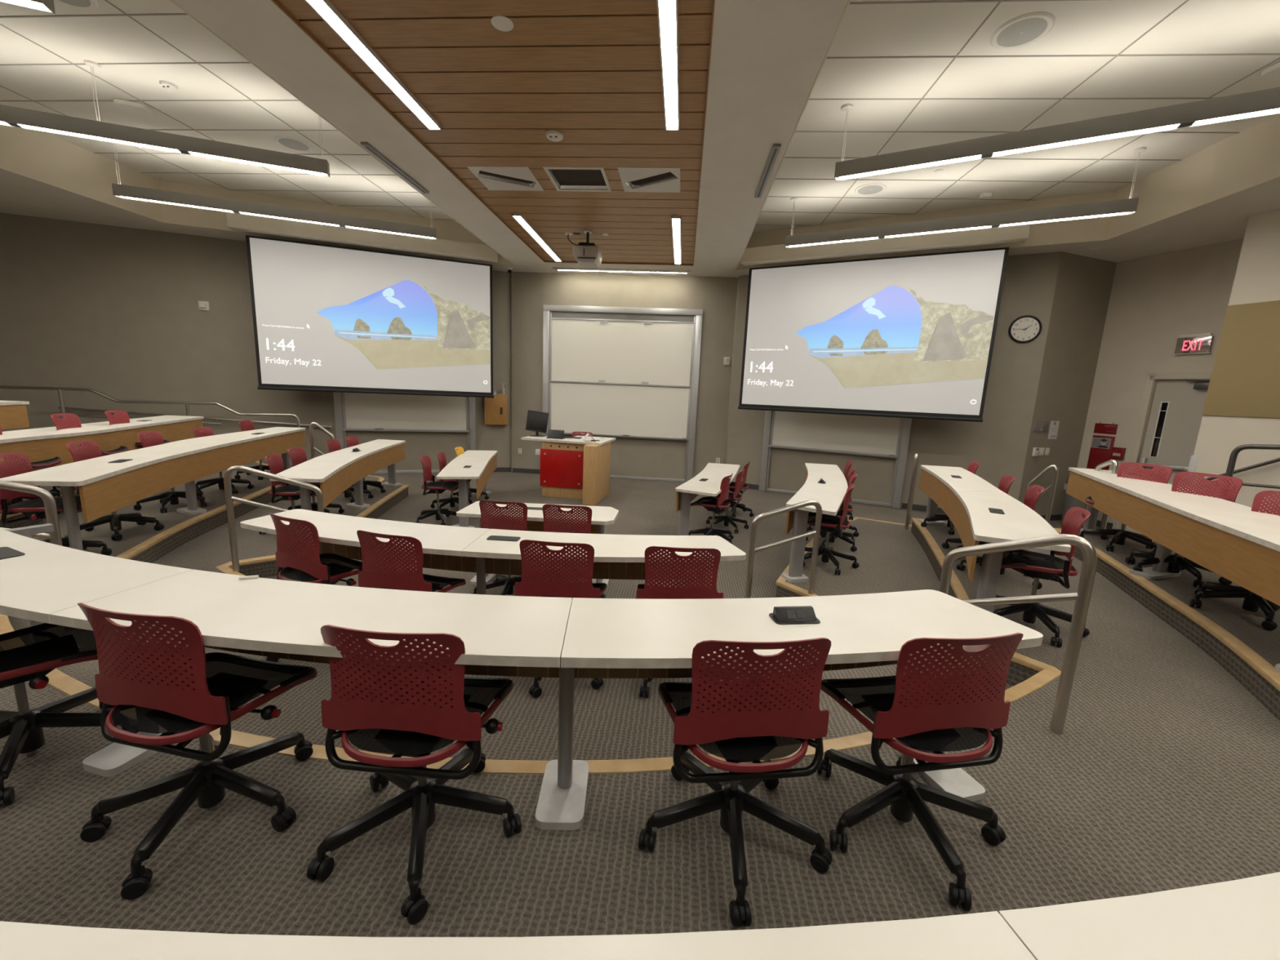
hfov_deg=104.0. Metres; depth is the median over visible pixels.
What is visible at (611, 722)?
floor
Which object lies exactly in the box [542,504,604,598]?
chair
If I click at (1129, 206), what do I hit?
pendant light
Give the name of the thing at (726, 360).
wall sensor
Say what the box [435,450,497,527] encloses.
table
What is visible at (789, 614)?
socket
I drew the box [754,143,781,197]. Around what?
ceiling vent
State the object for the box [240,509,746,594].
table
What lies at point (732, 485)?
chair
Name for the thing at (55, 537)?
handrail
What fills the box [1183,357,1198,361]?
wall box
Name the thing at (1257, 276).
wall
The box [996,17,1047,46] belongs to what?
grille
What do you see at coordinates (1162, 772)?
floor
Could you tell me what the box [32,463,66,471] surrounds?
floor
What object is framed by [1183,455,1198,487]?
guard
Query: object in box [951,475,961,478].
power outlet
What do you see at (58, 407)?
handrail
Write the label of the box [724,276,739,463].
wall
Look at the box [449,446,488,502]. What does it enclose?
chair
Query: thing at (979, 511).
table
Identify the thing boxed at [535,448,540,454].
wall outlet
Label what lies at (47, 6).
pendant light
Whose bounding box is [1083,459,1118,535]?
handrail
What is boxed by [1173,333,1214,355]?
exit sign
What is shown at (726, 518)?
chair
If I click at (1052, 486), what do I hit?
handrail
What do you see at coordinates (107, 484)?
table
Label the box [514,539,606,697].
chair
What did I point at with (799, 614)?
socket
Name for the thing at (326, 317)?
projection screen
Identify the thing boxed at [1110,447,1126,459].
fire alarm
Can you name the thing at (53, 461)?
chair
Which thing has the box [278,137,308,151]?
grille
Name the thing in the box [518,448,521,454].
wall outlet
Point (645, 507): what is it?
floor
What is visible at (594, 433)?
tray
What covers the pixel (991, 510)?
power outlet
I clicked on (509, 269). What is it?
security camera
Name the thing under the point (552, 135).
smoke detector
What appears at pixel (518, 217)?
recessed light
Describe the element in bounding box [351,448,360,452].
power outlet
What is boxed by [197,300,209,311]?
fire alarm strobe
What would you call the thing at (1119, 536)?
chair
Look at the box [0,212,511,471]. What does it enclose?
wall
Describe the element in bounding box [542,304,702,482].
whiteboard
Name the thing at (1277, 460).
handrail
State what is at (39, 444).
table
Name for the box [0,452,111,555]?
chair
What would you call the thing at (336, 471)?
table
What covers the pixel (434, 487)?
chair
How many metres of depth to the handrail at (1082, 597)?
2.34 m
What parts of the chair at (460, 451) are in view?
leg, backrest, leg, leg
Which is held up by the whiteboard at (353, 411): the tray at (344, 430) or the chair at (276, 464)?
the tray at (344, 430)
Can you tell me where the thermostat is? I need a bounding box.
[1031,447,1039,456]
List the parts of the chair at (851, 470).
leg, backrest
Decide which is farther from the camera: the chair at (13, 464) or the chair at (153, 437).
the chair at (153, 437)
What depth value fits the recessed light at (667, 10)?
3.67 m
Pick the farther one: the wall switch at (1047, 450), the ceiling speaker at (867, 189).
the wall switch at (1047, 450)
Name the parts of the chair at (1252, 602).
leg, leg, leg, backrest, leg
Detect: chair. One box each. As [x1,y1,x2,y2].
[0,426,62,505]
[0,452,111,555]
[0,622,138,805]
[49,413,128,493]
[65,440,164,540]
[77,602,317,899]
[104,410,169,448]
[133,431,207,512]
[192,426,253,494]
[234,420,270,479]
[258,453,319,534]
[266,512,362,662]
[287,447,344,513]
[306,624,521,924]
[325,439,373,502]
[342,435,385,493]
[356,529,466,592]
[415,455,458,525]
[430,451,472,508]
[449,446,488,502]
[471,500,533,595]
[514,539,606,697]
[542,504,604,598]
[571,431,592,436]
[635,546,723,697]
[638,637,832,927]
[688,473,733,544]
[706,469,749,533]
[715,461,754,517]
[803,484,859,574]
[805,473,857,551]
[806,466,858,538]
[808,460,853,519]
[817,632,1022,911]
[920,462,980,534]
[942,474,1015,548]
[955,484,1044,589]
[992,506,1090,647]
[1078,462,1172,552]
[1124,471,1242,588]
[1189,490,1279,630]
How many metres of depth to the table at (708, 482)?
6.38 m
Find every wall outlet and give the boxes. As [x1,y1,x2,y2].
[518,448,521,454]
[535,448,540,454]
[715,457,719,463]
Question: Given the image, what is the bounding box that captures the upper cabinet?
[484,391,506,424]
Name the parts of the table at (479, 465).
modesty panel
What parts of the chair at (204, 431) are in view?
backrest, leg, leg, leg, leg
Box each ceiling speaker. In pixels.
[53,0,98,10]
[273,135,313,151]
[854,182,886,195]
[990,11,1055,49]
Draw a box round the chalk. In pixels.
[238,575,258,579]
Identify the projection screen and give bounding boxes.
[226,212,497,397]
[737,224,1030,422]
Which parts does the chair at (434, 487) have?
backrest, leg, leg, frame, seat, leg, leg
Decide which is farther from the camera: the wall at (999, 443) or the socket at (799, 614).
the wall at (999, 443)
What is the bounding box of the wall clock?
[1008,315,1041,342]
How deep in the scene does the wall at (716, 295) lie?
10.62 m
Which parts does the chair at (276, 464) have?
backrest, frame, seat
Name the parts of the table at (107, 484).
modesty panel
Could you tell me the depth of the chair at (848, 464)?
7.24 m
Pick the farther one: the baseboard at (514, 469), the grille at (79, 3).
the baseboard at (514, 469)
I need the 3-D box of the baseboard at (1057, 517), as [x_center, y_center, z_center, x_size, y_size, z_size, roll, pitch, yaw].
[6.926,0.660,8.606,1.334,0.100,0.012,-1,10,-19]
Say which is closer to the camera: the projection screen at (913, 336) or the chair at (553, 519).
the chair at (553, 519)
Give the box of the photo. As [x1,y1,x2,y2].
[1091,437,1111,448]
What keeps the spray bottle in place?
on the upper cabinet
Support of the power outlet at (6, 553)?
attached to the table at (567, 639)
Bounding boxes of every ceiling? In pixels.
[0,0,457,222]
[0,0,1279,277]
[752,0,1279,232]
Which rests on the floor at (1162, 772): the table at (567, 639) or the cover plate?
the table at (567, 639)
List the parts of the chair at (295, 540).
backrest, frame, seat, lever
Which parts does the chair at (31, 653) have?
leg, leg, leg, lever, seat, leg, leg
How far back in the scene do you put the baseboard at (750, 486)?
10.49 m
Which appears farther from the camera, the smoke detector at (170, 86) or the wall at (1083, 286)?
the wall at (1083, 286)
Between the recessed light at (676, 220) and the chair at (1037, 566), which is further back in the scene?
the recessed light at (676, 220)
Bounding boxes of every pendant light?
[0,0,55,13]
[0,59,329,177]
[110,142,436,239]
[784,146,1146,248]
[834,87,1279,181]
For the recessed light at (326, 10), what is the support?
in the ceiling at (588, 72)
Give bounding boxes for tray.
[342,428,469,432]
[547,431,688,440]
[768,444,898,457]
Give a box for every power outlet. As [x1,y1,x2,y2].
[0,546,25,559]
[107,458,132,462]
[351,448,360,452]
[486,535,520,541]
[527,506,542,510]
[768,605,820,624]
[817,478,826,484]
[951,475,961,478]
[988,507,1004,514]
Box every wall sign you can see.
[1086,435,1115,470]
[1093,422,1118,434]
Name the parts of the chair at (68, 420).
leg, backrest, seat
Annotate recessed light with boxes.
[304,0,441,129]
[511,213,562,262]
[656,0,679,130]
[671,215,681,264]
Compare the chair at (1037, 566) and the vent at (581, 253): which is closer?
the chair at (1037, 566)
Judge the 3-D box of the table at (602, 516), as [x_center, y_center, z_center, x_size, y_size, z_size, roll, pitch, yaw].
[-0.951,0.648,4.822,1.439,0.744,0.617,3,10,4]
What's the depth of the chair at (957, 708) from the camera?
1.60 m
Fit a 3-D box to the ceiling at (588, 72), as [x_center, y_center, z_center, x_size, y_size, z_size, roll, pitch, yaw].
[0.288,-3.236,2.685,26.200,0.657,16.400,3,10,4]
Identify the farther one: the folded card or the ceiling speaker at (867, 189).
the folded card
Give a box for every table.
[0,400,29,429]
[0,415,204,487]
[0,426,306,551]
[0,523,1043,830]
[0,871,1279,959]
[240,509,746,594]
[269,439,405,511]
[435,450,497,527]
[456,501,618,590]
[675,462,740,535]
[782,462,848,582]
[918,465,1071,613]
[1066,466,1279,672]
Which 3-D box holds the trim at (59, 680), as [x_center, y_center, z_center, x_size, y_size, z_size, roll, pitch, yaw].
[-0.745,0.669,4.852,15.472,0.038,5.966,5,10,14]
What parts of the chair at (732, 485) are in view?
seat, leg, backrest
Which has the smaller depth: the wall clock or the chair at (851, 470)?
the chair at (851, 470)
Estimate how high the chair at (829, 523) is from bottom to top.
0.858 m
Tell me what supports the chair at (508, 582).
on the floor at (645, 507)
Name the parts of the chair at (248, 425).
backrest, leg, leg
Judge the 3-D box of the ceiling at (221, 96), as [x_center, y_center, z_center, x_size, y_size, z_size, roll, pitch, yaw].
[-5.607,-3.927,3.241,5.100,0.044,13.921,3,10,4]
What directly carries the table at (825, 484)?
on the floor at (611, 722)
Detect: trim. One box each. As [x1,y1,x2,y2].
[0,460,1061,774]
[0,489,1279,691]
[215,475,911,596]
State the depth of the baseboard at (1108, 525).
8.28 m
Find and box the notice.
[1048,421,1059,439]
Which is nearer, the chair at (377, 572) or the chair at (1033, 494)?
the chair at (377, 572)
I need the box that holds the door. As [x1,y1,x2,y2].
[1114,371,1212,534]
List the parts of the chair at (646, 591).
leg, backrest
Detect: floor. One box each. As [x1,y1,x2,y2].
[0,461,1279,937]
[0,485,1279,720]
[8,465,1013,760]
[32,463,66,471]
[264,471,1106,598]
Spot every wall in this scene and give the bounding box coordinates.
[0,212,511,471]
[511,271,737,479]
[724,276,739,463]
[726,251,1062,507]
[1017,251,1116,515]
[1077,238,1244,528]
[1191,208,1279,513]
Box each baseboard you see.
[493,467,511,471]
[512,467,540,474]
[734,481,759,489]
[901,502,946,514]
[1040,514,1062,520]
[1096,520,1113,528]
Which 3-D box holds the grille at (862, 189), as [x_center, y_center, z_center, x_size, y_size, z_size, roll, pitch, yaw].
[3.342,-4.215,7.256,0.340,0.011,0.340,3,10,4]
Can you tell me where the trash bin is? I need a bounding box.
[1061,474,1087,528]
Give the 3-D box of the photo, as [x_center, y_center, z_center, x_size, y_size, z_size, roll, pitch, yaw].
[7.689,-0.617,8.340,0.003,0.170,0.255,-1,10,-19]
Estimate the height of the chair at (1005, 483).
0.848 m
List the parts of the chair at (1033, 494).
leg, leg, backrest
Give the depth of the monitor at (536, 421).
9.11 m
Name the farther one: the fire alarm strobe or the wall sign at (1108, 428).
the fire alarm strobe
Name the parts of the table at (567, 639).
modesty panel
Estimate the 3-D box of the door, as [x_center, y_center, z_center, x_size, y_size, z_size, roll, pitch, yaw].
[8.063,-0.329,7.492,0.150,2.522,1.085,-1,10,-19]
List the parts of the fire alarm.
pull handle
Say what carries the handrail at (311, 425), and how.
on the floor at (611, 722)
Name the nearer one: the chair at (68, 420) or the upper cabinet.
the chair at (68, 420)
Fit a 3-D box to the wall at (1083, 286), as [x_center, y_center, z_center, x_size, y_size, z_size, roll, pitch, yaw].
[6.992,-1.414,8.312,1.334,4.290,0.120,-1,10,-19]
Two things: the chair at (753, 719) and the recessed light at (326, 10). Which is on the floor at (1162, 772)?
the chair at (753, 719)
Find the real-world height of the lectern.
1.024 m
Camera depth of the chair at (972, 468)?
6.21 m
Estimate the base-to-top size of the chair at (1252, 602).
0.848 m
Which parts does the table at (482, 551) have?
modesty panel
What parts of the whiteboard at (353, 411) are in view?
board trim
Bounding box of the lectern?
[520,435,615,505]
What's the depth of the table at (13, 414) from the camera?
5.78 m
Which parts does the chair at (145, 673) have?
leg, backrest, frame, leg, leg, seat, leg, lever, leg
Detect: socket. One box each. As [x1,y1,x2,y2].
[786,610,795,618]
[795,610,805,618]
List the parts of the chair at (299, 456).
leg, backrest, leg, leg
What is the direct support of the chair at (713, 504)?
on the floor at (645, 507)
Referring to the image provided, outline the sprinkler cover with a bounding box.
[934,168,942,173]
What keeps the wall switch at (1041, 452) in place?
attached to the wall at (1083, 286)
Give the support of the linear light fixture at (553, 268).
in the ceiling at (588, 72)
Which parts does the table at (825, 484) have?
modesty panel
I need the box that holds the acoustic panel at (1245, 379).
[1201,300,1279,417]
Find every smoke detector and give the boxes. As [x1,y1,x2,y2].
[159,80,177,91]
[545,129,563,142]
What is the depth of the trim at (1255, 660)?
3.29 m
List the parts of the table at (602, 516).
modesty panel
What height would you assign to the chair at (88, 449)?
0.858 m
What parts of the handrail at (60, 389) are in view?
post, post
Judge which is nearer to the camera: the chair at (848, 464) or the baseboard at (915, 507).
the chair at (848, 464)
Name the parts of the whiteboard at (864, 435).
board trim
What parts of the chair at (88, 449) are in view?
backrest, leg, leg, leg, leg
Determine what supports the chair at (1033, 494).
on the floor at (1162, 772)
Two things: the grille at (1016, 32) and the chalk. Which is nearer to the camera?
the chalk
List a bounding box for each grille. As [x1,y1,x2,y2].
[58,0,90,7]
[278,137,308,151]
[857,185,883,194]
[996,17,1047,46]
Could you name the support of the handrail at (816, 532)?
on the floor at (645, 507)
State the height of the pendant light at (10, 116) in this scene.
0.696 m
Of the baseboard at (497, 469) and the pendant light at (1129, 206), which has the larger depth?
the baseboard at (497, 469)
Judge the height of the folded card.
0.130 m
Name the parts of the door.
glass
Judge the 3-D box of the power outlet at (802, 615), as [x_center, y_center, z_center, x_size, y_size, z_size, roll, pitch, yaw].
[0.546,0.476,1.764,0.172,0.048,0.112,3,10,4]
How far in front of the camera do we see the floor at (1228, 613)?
3.52 m
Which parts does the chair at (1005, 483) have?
leg, backrest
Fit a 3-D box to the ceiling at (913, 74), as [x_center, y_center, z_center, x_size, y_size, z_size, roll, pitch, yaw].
[3.759,-3.397,2.505,4.980,0.044,13.887,3,10,4]
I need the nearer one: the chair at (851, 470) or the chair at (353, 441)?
the chair at (851, 470)
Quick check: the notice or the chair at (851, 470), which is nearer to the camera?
the chair at (851, 470)
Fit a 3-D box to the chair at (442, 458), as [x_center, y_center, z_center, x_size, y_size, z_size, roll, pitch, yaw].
[-2.908,0.014,7.652,0.610,0.862,0.633,1,10,-6]
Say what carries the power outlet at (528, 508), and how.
attached to the table at (602, 516)
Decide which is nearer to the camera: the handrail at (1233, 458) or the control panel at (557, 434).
the handrail at (1233, 458)
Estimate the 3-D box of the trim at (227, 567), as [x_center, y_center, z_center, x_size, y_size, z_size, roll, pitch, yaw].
[-0.331,0.704,5.840,13.942,0.038,5.103,5,10,15]
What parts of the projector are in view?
pole plate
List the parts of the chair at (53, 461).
leg, seat, leg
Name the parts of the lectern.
red panel, panel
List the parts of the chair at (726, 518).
leg, leg, seat, leg, frame, leg, backrest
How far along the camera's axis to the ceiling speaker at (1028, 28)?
4.09 m
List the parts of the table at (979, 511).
modesty panel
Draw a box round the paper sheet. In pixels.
[567,438,582,440]
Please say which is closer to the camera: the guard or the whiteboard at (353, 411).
the guard
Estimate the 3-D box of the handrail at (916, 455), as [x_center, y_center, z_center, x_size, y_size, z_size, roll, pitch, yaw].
[3.842,0.217,7.074,0.048,1.233,0.624,8,11,30]
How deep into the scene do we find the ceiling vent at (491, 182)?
5.94 m
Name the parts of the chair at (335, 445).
backrest, leg, leg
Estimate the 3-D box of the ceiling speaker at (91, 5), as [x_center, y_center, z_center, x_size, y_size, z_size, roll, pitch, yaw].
[-4.762,-4.018,4.109,0.430,0.015,0.430,3,10,4]
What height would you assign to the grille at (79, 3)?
0.011 m
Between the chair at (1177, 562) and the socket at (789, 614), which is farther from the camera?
the chair at (1177, 562)
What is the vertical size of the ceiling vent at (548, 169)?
0.137 m
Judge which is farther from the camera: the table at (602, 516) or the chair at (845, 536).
the chair at (845, 536)
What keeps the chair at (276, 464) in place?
on the floor at (611, 722)
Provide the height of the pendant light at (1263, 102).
0.696 m
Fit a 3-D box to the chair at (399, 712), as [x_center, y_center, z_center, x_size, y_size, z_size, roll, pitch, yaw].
[-0.698,0.790,1.644,0.625,0.818,0.636,3,10,3]
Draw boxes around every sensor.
[723,356,729,364]
[979,191,992,198]
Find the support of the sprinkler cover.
attached to the ceiling at (913, 74)
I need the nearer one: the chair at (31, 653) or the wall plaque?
the chair at (31, 653)
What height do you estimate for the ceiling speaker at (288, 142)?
0.015 m
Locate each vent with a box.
[360,142,429,193]
[466,166,543,191]
[542,166,611,191]
[577,248,595,258]
[617,167,680,192]
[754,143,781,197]
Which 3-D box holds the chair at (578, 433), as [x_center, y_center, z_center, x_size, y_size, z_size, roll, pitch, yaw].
[-1.177,-0.420,9.984,0.638,1.064,0.621,3,10,4]
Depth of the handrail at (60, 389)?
8.48 m
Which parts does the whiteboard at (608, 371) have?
board trim, board trim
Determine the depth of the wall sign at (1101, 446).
8.35 m
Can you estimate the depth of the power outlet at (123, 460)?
4.29 m
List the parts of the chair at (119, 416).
backrest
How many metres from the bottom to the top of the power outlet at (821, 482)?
0.048 m
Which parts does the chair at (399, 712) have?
leg, leg, backrest, frame, leg, seat, leg, leg, lever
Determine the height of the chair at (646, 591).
0.867 m
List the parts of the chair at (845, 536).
leg, leg, leg, seat, leg, backrest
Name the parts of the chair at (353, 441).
backrest, leg, leg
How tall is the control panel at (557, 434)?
0.148 m
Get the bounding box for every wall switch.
[1038,447,1044,455]
[1044,448,1049,455]
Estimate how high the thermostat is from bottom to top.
0.140 m
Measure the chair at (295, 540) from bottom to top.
0.878 m
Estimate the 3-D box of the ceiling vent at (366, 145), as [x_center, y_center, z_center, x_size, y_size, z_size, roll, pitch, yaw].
[-2.776,-3.554,5.746,0.075,0.031,1.270,3,10,4]
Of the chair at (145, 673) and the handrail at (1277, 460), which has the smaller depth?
the chair at (145, 673)
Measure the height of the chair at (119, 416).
0.848 m
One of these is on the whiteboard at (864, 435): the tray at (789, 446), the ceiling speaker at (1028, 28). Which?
the tray at (789, 446)
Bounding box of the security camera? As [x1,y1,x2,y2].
[506,267,512,273]
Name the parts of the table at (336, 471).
modesty panel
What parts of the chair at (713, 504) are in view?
leg, leg, seat, leg, frame, leg, backrest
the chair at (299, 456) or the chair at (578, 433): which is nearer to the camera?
the chair at (299, 456)
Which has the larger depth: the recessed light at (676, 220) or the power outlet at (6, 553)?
the recessed light at (676, 220)
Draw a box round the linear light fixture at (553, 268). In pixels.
[552,266,690,273]
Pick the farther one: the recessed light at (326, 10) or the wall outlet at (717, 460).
the wall outlet at (717, 460)
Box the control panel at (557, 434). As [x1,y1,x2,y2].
[546,429,564,439]
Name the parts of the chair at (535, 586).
leg, backrest, seat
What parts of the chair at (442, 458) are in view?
leg, backrest, leg, leg, leg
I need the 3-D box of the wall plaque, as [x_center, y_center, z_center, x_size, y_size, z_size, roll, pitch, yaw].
[6.583,-0.874,8.199,0.330,0.170,0.013,-1,10,-19]
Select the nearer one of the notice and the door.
the door
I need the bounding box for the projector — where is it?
[564,230,602,267]
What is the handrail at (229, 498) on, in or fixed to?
on the floor at (645, 507)
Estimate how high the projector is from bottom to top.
0.478 m
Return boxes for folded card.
[581,433,596,441]
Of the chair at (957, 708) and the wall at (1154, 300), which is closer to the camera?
the chair at (957, 708)
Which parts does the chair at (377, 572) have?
backrest, seat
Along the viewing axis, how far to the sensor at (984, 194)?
7.18 m
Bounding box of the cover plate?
[490,15,513,31]
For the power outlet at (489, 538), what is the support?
attached to the table at (482, 551)
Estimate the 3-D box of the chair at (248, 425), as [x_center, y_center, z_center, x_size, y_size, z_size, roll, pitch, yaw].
[-5.753,-0.471,7.596,0.616,0.848,0.633,-1,10,-17]
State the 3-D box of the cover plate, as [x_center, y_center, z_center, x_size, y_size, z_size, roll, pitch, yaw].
[-0.937,-3.103,3.402,0.150,0.006,0.150,3,10,4]
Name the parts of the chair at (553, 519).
backrest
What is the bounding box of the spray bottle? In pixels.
[501,383,504,394]
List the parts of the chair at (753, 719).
leg, leg, seat, leg, frame, backrest, leg, leg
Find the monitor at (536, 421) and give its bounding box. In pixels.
[525,409,548,436]
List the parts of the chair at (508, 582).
leg, leg, backrest, leg, leg, leg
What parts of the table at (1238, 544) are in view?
modesty panel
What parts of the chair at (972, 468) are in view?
leg, leg, backrest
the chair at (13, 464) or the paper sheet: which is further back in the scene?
the paper sheet
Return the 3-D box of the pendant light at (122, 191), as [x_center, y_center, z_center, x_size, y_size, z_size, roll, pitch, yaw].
[-5.263,-4.277,7.494,4.100,0.696,0.124,-1,10,-19]
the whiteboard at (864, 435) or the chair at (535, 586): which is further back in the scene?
the whiteboard at (864, 435)
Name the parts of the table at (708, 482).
modesty panel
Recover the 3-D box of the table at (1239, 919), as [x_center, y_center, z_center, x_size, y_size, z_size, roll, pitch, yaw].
[-0.786,0.818,0.698,6.175,0.745,1.052,3,10,2]
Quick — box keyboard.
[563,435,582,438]
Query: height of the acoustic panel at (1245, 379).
1.345 m
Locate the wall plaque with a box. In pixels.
[1033,421,1048,431]
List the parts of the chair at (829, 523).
leg, leg, seat, leg, frame, leg, backrest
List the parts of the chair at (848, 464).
backrest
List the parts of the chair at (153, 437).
backrest, leg, leg, leg, leg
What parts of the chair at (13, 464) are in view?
backrest, frame, lever, seat, leg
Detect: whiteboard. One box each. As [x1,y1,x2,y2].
[333,391,475,473]
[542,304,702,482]
[758,410,911,508]
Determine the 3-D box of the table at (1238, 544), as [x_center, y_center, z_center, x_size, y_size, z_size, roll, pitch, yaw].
[4.342,0.490,4.026,0.604,0.694,4.178,7,11,26]
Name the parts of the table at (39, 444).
modesty panel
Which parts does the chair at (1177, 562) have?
leg, leg, leg, leg, backrest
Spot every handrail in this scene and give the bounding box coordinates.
[0,385,300,427]
[0,480,62,546]
[57,406,331,427]
[223,465,324,571]
[309,422,334,458]
[745,499,822,598]
[904,453,918,529]
[926,533,1097,733]
[1026,464,1058,523]
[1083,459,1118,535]
[1203,457,1279,482]
[1222,444,1279,499]
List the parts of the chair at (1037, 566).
leg, leg, seat, leg, frame, leg, backrest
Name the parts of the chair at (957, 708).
leg, leg, leg, seat, leg, frame, backrest, leg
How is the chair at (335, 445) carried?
on the floor at (611, 722)
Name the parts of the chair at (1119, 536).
leg, leg, leg, leg, backrest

